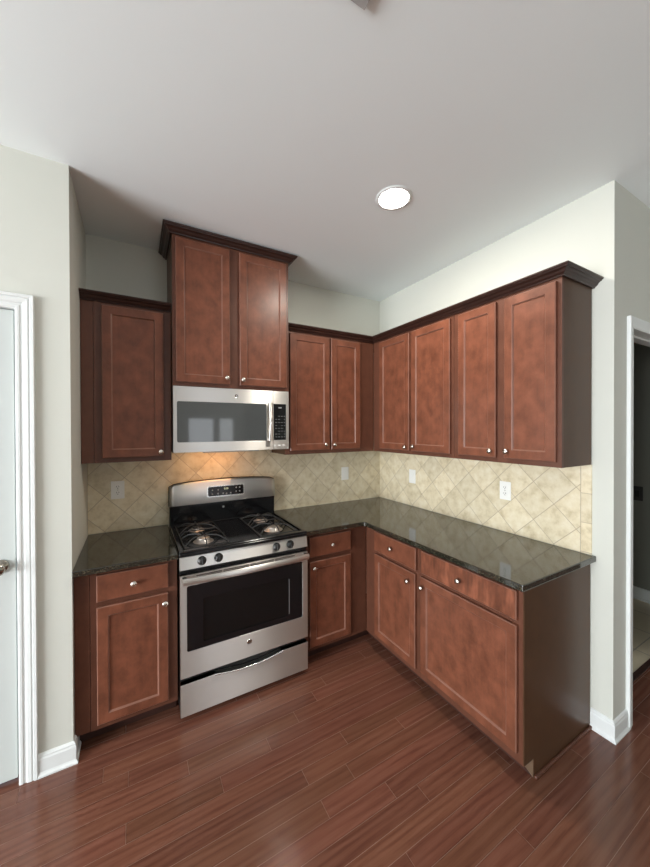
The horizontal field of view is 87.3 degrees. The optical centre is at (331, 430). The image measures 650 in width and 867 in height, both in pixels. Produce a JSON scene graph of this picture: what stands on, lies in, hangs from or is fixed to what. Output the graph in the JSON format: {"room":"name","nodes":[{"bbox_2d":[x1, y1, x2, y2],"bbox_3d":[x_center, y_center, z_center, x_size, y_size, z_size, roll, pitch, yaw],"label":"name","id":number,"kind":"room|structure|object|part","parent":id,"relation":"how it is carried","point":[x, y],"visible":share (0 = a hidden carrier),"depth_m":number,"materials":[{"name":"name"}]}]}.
{"room":"kitchen","nodes":[
{"label":"kitchen","id":0,"kind":"room"},
{"bbox_2d":[0,145,87,752],"bbox_3d":[-3.493,0.179,0.676,4.851,2.828,0.645,0,0,-30],"label":"wall","id":1,"kind":"structure","parent":0,"point":[43,242],"depth_m":1.58,"materials":[{"name":"paint"}]},
{"bbox_2d":[0,309,18,783],"bbox_3d":[-1.755,0.514,1.310,0.806,2.095,0.105,0,0,-30],"label":"door","id":2,"kind":"structure","parent":1,"relation":"in","point":[9,728],"depth_m":1.51,"materials":[{"name":"white paint"}]},
{"bbox_3d":[-1.440,0.598,1.471,0.060,0.060,0.067,0,0,-30],"label":"knob","id":3,"kind":"part","parent":2,"relation":"part of","materials":[{"name":"silver metal"}]},
{"bbox_2d":[0,291,38,784],"bbox_3d":[-1.749,0.490,1.305,0.951,2.187,0.019,0,0,-30],"label":"trim","id":4,"kind":"structure","parent":1,"relation":"attached to","point":[23,304],"depth_m":1.52,"materials":[{"name":"white paint"}]},
{"bbox_2d":[38,735,80,778],"bbox_3d":[-1.297,1.528,1.632,0.147,0.103,0.122,0,0,-30],"label":"baseboard","id":5,"kind":"structure","parent":1,"relation":"attached to","point":[56,759],"depth_m":1.59,"materials":[{"name":"white paint"}]},
{"bbox_2d":[85,233,379,662],"bbox_3d":[0.286,0.149,3.309,4.569,2.828,0.120,0,0,-30],"label":"wall","id":6,"kind":"structure","parent":0,"point":[112,266],"depth_m":2.37,"materials":[{"name":"paint"}]},
{"bbox_2d":[79,288,170,463],"bbox_3d":[-1.266,-0.299,2.127,0.460,0.967,0.345,0,0,-30],"label":"upper cabinet","id":7,"kind":"object","parent":6,"relation":"attached to","point":[126,379],"visible":1,"depth_m":2.00,"materials":[{"name":"brown wood"}]},
{"bbox_3d":[-1.193,-0.760,1.996,0.460,0.045,0.049,0,0,-30],"label":"crown molding","id":8,"kind":"part","parent":7,"relation":"part of","materials":[{"name":"brown wood"}]},
{"bbox_3d":[-1.174,-0.282,2.026,0.319,0.878,0.019,0,0,-30],"label":"door","id":9,"kind":"part","parent":7,"relation":"part of","materials":[{"name":"brown wood"}]},
{"bbox_2d":[158,219,297,391],"bbox_3d":[-0.721,-0.763,2.403,0.865,0.965,0.428,0,0,-30],"label":"upper cabinet","id":10,"kind":"object","parent":6,"relation":"attached to","point":[227,296],"visible":0.98,"depth_m":2.22,"materials":[{"name":"brown wood"}]},
{"bbox_3d":[-0.808,-0.740,2.153,0.324,0.880,0.019,0,0,-30],"label":"door","id":11,"kind":"part","parent":10,"relation":"part of","materials":[{"name":"brown wood"}]},
{"bbox_3d":[-0.722,-1.223,2.400,0.865,0.045,0.428,0,0,-30],"label":"crown molding","id":12,"kind":"part","parent":10,"relation":"part of","materials":[{"name":"brown wood"}]},
{"bbox_2d":[171,386,288,452],"bbox_3d":[-0.715,-0.068,2.402,0.759,0.420,0.424,0,0,-30],"label":"microwave","id":13,"kind":"object","parent":10,"relation":"attached to","point":[203,419],"visible":0.98,"depth_m":2.24,"materials":[{"name":"silver metal"}]},
{"bbox_3d":[-0.419,-0.062,2.360,0.027,0.265,0.053,0,0,-30],"label":"door handle","id":14,"kind":"part","parent":13,"relation":"part of","materials":[{"name":"silver metal"}]},
{"bbox_3d":[-0.366,-0.074,2.438,0.118,0.411,0.028,0,0,-30],"label":"control panel","id":15,"kind":"part","parent":13,"relation":"part of","materials":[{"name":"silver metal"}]},
{"bbox_3d":[-0.468,-0.743,2.350,0.333,0.880,0.019,0,0,-30],"label":"door","id":16,"kind":"part","parent":10,"relation":"part of","materials":[{"name":"brown wood"}]},
{"bbox_2d":[87,450,379,534],"bbox_3d":[-0.537,0.434,2.759,2.348,0.670,0.008,0,0,-30],"label":"tile backsplash","id":17,"kind":"structure","parent":6,"relation":"attached to","point":[300,480],"depth_m":2.58,"materials":[{"name":"tile"}]},
{"bbox_2d":[111,481,124,498],"bbox_3d":[-1.408,0.391,2.245,0.076,0.118,0.008,0,0,-30],"label":"wall outlet","id":18,"kind":"object","parent":17,"relation":"attached to","point":[117,487],"visible":1,"depth_m":2.24,"materials":[{"name":"white plastic"}]},
{"bbox_2d":[341,467,348,479],"bbox_3d":[0.126,0.393,3.134,0.076,0.118,0.010,0,0,-30],"label":"light switch","id":19,"kind":"object","parent":17,"relation":"attached to","point":[344,470],"visible":1,"depth_m":3.13,"materials":[{"name":"white plastic"}]},
{"bbox_2d":[272,331,373,454],"bbox_3d":[-0.051,-0.285,2.832,0.816,0.923,0.345,0,0,-30],"label":"upper cabinet","id":20,"kind":"object","parent":6,"relation":"attached to","point":[331,379],"visible":0.97,"depth_m":2.70,"materials":[{"name":"brown wood"}]},
{"bbox_3d":[-0.163,-0.289,2.612,0.336,0.878,0.019,0,0,-30],"label":"door","id":21,"kind":"part","parent":20,"relation":"part of","materials":[{"name":"brown wood"}]},
{"bbox_3d":[0.116,-0.291,2.774,0.278,0.878,0.019,0,0,-30],"label":"door","id":22,"kind":"part","parent":20,"relation":"part of","materials":[{"name":"brown wood"}]},
{"bbox_2d":[0,0,649,301],"bbox_3d":[0.527,-1.282,-1.540,9.900,0.100,8.800,0,0,-30],"label":"ceiling","id":23,"kind":"structure","parent":0,"point":[280,125],"depth_m":1.34,"materials":[{"name":"paint"}]},
{"bbox_2d":[351,0,369,9],"bbox_3d":[0.007,-1.240,0.858,0.300,0.014,0.160,0,0,-30],"label":"ceiling vent","id":24,"kind":"object","parent":23,"relation":"in","point":[362,4],"visible":1,"depth_m":0.98,"materials":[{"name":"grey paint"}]},
{"bbox_2d":[376,185,411,209],"bbox_3d":[0.337,-1.249,1.838,0.196,0.010,0.196,0,0,-30],"label":"recessed light","id":25,"kind":"object","parent":23,"relation":"in","point":[395,197],"visible":1,"depth_m":1.82,"materials":[{"name":"white paint"}]},
{"bbox_2d":[0,598,649,866],"bbox_3d":[0.549,1.623,-1.542,9.800,0.066,8.650,0,0,-30],"label":"floor","id":26,"kind":"structure","parent":0,"point":[349,758],"depth_m":1.50,"materials":[{"name":"red wood"}]},
{"bbox_2d":[74,559,177,741],"bbox_3d":[-1.186,1.135,2.005,0.457,0.883,0.649,0,0,-30],"label":"base cabinet","id":27,"kind":"object","parent":26,"relation":"on","point":[125,620],"visible":0.93,"depth_m":1.75,"materials":[{"name":"brown wood"}]},
{"bbox_2d":[72,525,177,577],"bbox_3d":[-1.187,0.678,2.002,0.460,0.030,0.652,0,0,-30],"label":"countertop","id":28,"kind":"structure","parent":27,"relation":"on","point":[117,550],"depth_m":1.89,"materials":[{"name":"grey stone"}]},
{"bbox_3d":[-1.024,0.782,1.767,0.322,0.132,0.019,0,0,-30],"label":"drawer","id":29,"kind":"part","parent":27,"relation":"part of","materials":[{"name":"brown wood"}]},
{"bbox_3d":[-1.023,1.167,1.769,0.320,0.585,0.019,0,0,-30],"label":"door","id":30,"kind":"part","parent":27,"relation":"part of","materials":[{"name":"brown wood"}]},
{"bbox_3d":[-1.013,0.783,1.746,0.030,0.030,0.030,0,0,-30],"label":"knob","id":31,"kind":"part","parent":27,"relation":"part of","materials":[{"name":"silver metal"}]},
{"bbox_3d":[-0.888,0.922,1.819,0.030,0.030,0.030,0,0,-30],"label":"knob","id":32,"kind":"part","parent":27,"relation":"part of","materials":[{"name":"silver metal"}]},
{"bbox_2d":[168,476,308,718],"bbox_3d":[-0.628,0.962,2.265,0.768,1.221,0.718,0,0,-30],"label":"gas range","id":33,"kind":"object","parent":26,"relation":"on","point":[242,571],"visible":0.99,"depth_m":2.05,"materials":[{"name":"silver metal"}]},
{"bbox_3d":[-0.712,0.718,1.876,0.048,0.048,0.029,0,0,-30],"label":"burner knob","id":34,"kind":"part","parent":33,"relation":"part of","materials":[{"name":"black plastic"}]},
{"bbox_3d":[-0.769,0.655,2.047,0.115,0.015,0.115,0,0,-30],"label":"burner","id":35,"kind":"part","parent":33,"relation":"part of","materials":[{"name":"metal"}]},
{"bbox_3d":[-0.634,0.717,1.921,0.048,0.048,0.029,0,0,-30],"label":"burner knob","id":36,"kind":"part","parent":33,"relation":"part of","materials":[{"name":"black plastic"}]},
{"bbox_2d":[170,512,306,556],"bbox_3d":[-0.634,0.663,2.271,0.759,0.028,0.589,0,0,-30],"label":"cooktop","id":37,"kind":"object","parent":33,"relation":"in","point":[238,531],"depth_m":2.18,"materials":[{"name":"black metal"}]},
{"bbox_3d":[-0.491,0.718,2.025,0.758,0.066,0.029,0,0,-30],"label":"control panel","id":38,"kind":"part","parent":33,"relation":"part of","materials":[{"name":"silver metal"}]},
{"bbox_3d":[-0.489,1.455,2.031,0.757,0.175,0.036,0,0,-30],"label":"storage drawer","id":39,"kind":"part","parent":33,"relation":"part of","materials":[{"name":"silver metal"}]},
{"bbox_2d":[179,550,308,679],"bbox_3d":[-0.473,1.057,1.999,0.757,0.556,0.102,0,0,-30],"label":"oven","id":40,"kind":"object","parent":33,"relation":"in","point":[230,612],"depth_m":1.99,"materials":[{"name":"metal"}]},
{"bbox_3d":[-0.477,1.377,2.013,0.410,0.031,0.009,0,0,-30],"label":"drawer handle","id":41,"kind":"part","parent":33,"relation":"part of","materials":[{"name":"metal"}]},
{"bbox_3d":[-0.388,0.652,2.274,0.123,0.015,0.123,0,0,-30],"label":"burner","id":42,"kind":"part","parent":33,"relation":"part of","materials":[{"name":"metal"}]},
{"bbox_3d":[-0.335,0.715,2.094,0.048,0.048,0.029,0,0,-30],"label":"burner knob","id":43,"kind":"part","parent":33,"relation":"part of","materials":[{"name":"black plastic"}]},
{"bbox_3d":[-0.256,0.715,2.140,0.048,0.048,0.029,0,0,-30],"label":"burner knob","id":44,"kind":"part","parent":33,"relation":"part of","materials":[{"name":"black plastic"}]},
{"bbox_2d":[304,526,367,655],"bbox_3d":[-0.069,1.127,2.653,0.582,0.883,0.649,0,0,-30],"label":"base cabinet","id":45,"kind":"object","parent":26,"relation":"on","point":[336,563],"visible":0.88,"depth_m":2.38,"materials":[{"name":"brown wood"}]},
{"bbox_3d":[-0.007,0.781,2.356,0.327,0.136,0.019,0,0,-30],"label":"drawer","id":46,"kind":"part","parent":45,"relation":"part of","materials":[{"name":"brown wood"}]},
{"bbox_3d":[-0.006,1.166,2.359,0.326,0.574,0.019,0,0,-30],"label":"door","id":47,"kind":"part","parent":45,"relation":"part of","materials":[{"name":"brown wood"}]},
{"bbox_2d":[366,527,428,685],"bbox_3d":[0.614,1.126,2.455,0.649,0.883,0.622,0,0,-30],"label":"base cabinet","id":48,"kind":"object","parent":26,"relation":"on","point":[392,564],"visible":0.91,"depth_m":2.23,"materials":[{"name":"brown wood"}]},
{"bbox_3d":[0.410,1.154,2.238,0.019,0.576,0.402,0,0,-30],"label":"door","id":49,"kind":"part","parent":48,"relation":"part of","materials":[{"name":"brown wood"}]},
{"bbox_3d":[0.410,0.776,2.233,0.019,0.135,0.408,0,0,-30],"label":"drawer","id":50,"kind":"part","parent":48,"relation":"part of","materials":[{"name":"brown wood"}]},
{"bbox_3d":[0.426,1.084,2.249,0.019,0.796,0.453,0,0,-30],"label":"frame","id":51,"kind":"part","parent":48,"relation":"part of","materials":[{"name":"brown wood"}]},
{"bbox_2d":[418,549,591,779],"bbox_3d":[0.933,1.129,1.906,0.649,0.883,0.643,0,0,-30],"label":"base cabinet","id":52,"kind":"object","parent":26,"relation":"on","point":[513,663],"visible":0.96,"depth_m":1.66,"materials":[{"name":"brown wood"}]},
{"bbox_2d":[274,497,595,591],"bbox_3d":[0.449,0.671,2.284,1.119,0.030,1.806,0,0,-30],"label":"countertop","id":53,"kind":"structure","parent":52,"relation":"on","point":[520,563],"depth_m":2.07,"materials":[{"name":"grey stone"}]},
{"bbox_3d":[0.680,1.152,1.772,0.019,0.572,0.588,0,0,-30],"label":"door","id":54,"kind":"part","parent":52,"relation":"part of","materials":[{"name":"brown wood"}]},
{"bbox_3d":[0.681,0.777,1.766,0.019,0.132,0.580,0,0,-30],"label":"drawer","id":55,"kind":"part","parent":52,"relation":"part of","materials":[{"name":"brown wood"}]},
{"bbox_3d":[0.698,1.087,1.781,0.019,0.796,0.624,0,0,-30],"label":"frame","id":56,"kind":"part","parent":52,"relation":"part of","materials":[{"name":"brown wood"}]},
{"bbox_3d":[1.108,1.130,1.655,0.600,0.883,0.004,0,0,-30],"label":"panel","id":57,"kind":"part","parent":52,"relation":"part of","materials":[{"name":"brown wood"}]},
{"bbox_2d":[633,659,649,681],"bbox_3d":[1.894,1.560,2.147,0.850,0.012,0.027,0,0,-30],"label":"threshold","id":58,"kind":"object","parent":26,"relation":"on","point":[646,665],"depth_m":2.21,"materials":[{"name":"brown wood"}]},
{"bbox_2d":[380,180,624,719],"bbox_3d":[0.999,0.152,2.562,0.115,2.828,1.888,0,0,-30],"label":"wall","id":59,"kind":"structure","parent":0,"point":[587,232],"depth_m":1.77,"materials":[{"name":"paint"}]},
{"bbox_2d":[374,315,453,457],"bbox_3d":[0.684,-0.286,2.623,0.345,0.923,0.848,0,0,-30],"label":"upper cabinet","id":60,"kind":"object","parent":59,"relation":"attached to","point":[414,369],"visible":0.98,"depth_m":2.47,"materials":[{"name":"brown wood"}]},
{"bbox_3d":[0.492,-0.291,2.686,0.019,0.878,0.352,0,0,-30],"label":"door","id":61,"kind":"part","parent":60,"relation":"part of","materials":[{"name":"brown wood"}]},
{"bbox_3d":[0.681,-0.289,2.360,0.019,0.878,0.354,0,0,-30],"label":"door","id":62,"kind":"part","parent":60,"relation":"part of","materials":[{"name":"brown wood"}]},
{"bbox_2d":[380,452,591,554],"bbox_3d":[0.925,0.414,2.570,0.008,0.476,1.786,0,0,-30],"label":"tile backsplash","id":63,"kind":"structure","parent":59,"relation":"attached to","point":[551,505],"depth_m":2.24,"materials":[{"name":"tile"}]},
{"bbox_2d":[409,469,415,483],"bbox_3d":[0.697,0.395,2.945,0.010,0.118,0.076,0,0,-30],"label":"light switch","id":64,"kind":"object","parent":63,"relation":"attached to","point":[412,473],"visible":1,"depth_m":2.94,"materials":[{"name":"white plastic"}]},
{"bbox_2d":[500,481,510,500],"bbox_3d":[1.125,0.388,2.208,0.008,0.118,0.076,0,0,-30],"label":"wall outlet","id":65,"kind":"object","parent":63,"relation":"attached to","point":[505,487],"visible":1,"depth_m":2.20,"materials":[{"name":"white plastic"}]},
{"bbox_2d":[454,277,591,467],"bbox_3d":[1.057,-0.283,1.979,0.345,0.923,0.636,0,0,-30],"label":"upper cabinet","id":66,"kind":"object","parent":59,"relation":"attached to","point":[522,359],"visible":1,"depth_m":1.78,"materials":[{"name":"brown wood"}]},
{"bbox_2d":[288,260,603,352],"bbox_3d":[0.452,-0.767,2.260,1.120,0.045,1.834,0,0,-30],"label":"crown molding","id":67,"kind":"structure","parent":66,"relation":"attached to","point":[567,269],"depth_m":1.99,"materials":[{"name":"brown wood"}]},
{"bbox_3d":[0.867,-0.288,2.039,0.019,0.878,0.258,0,0,-30],"label":"door","id":68,"kind":"part","parent":66,"relation":"part of","materials":[{"name":"brown wood"}]},
{"bbox_3d":[1.024,-0.286,1.769,0.019,0.878,0.267,0,0,-30],"label":"door","id":69,"kind":"part","parent":66,"relation":"part of","materials":[{"name":"brown wood"}]},
{"bbox_2d":[623,189,649,709],"bbox_3d":[2.482,0.149,2.398,2.285,2.828,0.115,0,0,-30],"label":"wall","id":70,"kind":"structure","parent":0,"point":[636,213],"depth_m":1.81,"materials":[{"name":"paint"}]},
{"bbox_2d":[590,707,629,744],"bbox_3d":[1.464,1.519,1.792,0.168,0.103,0.115,0,0,-30],"label":"baseboard","id":71,"kind":"structure","parent":70,"relation":"attached to","point":[614,731],"depth_m":1.75,"materials":[{"name":"white paint"}]},
{"bbox_2d":[626,315,649,729],"bbox_3d":[1.959,0.482,2.019,0.929,2.170,0.018,0,0,-30],"label":"trim","id":72,"kind":"structure","parent":70,"relation":"attached to","point":[633,323],"depth_m":1.79,"materials":[{"name":"white paint"}]},
{"bbox_2d":[634,330,649,346],"bbox_3d":[1.925,0.505,2.077,0.837,2.124,0.115,0,0,-30],"label":"trim","id":73,"kind":"structure","parent":70,"relation":"attached to","point":[641,338],"depth_m":2.00,"materials":[{"name":"white paint"}]},
{"bbox_2d":[633,343,649,590],"bbox_3d":[2.615,0.140,3.567,0.080,2.828,1.773,0,0,-30],"label":"wall","id":74,"kind":"structure","parent":0,"point":[641,433],"depth_m":3.11,"materials":[{"name":"paint"}]},
{"bbox_2d":[633,486,642,500],"bbox_3d":[2.816,0.577,3.135,0.012,0.130,0.075,0,0,-30],"label":"light switch","id":75,"kind":"object","parent":74,"relation":"attached to","point":[637,491],"visible":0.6,"depth_m":3.13,"materials":[{"name":"black plastic"}]},
{"bbox_2d":[633,586,649,603],"bbox_3d":[2.575,1.494,3.550,0.022,0.109,1.773,0,0,-30],"label":"baseboard","id":76,"kind":"structure","parent":74,"relation":"attached to","point":[640,594],"depth_m":3.11,"materials":[{"name":"white paint"}]}
]}

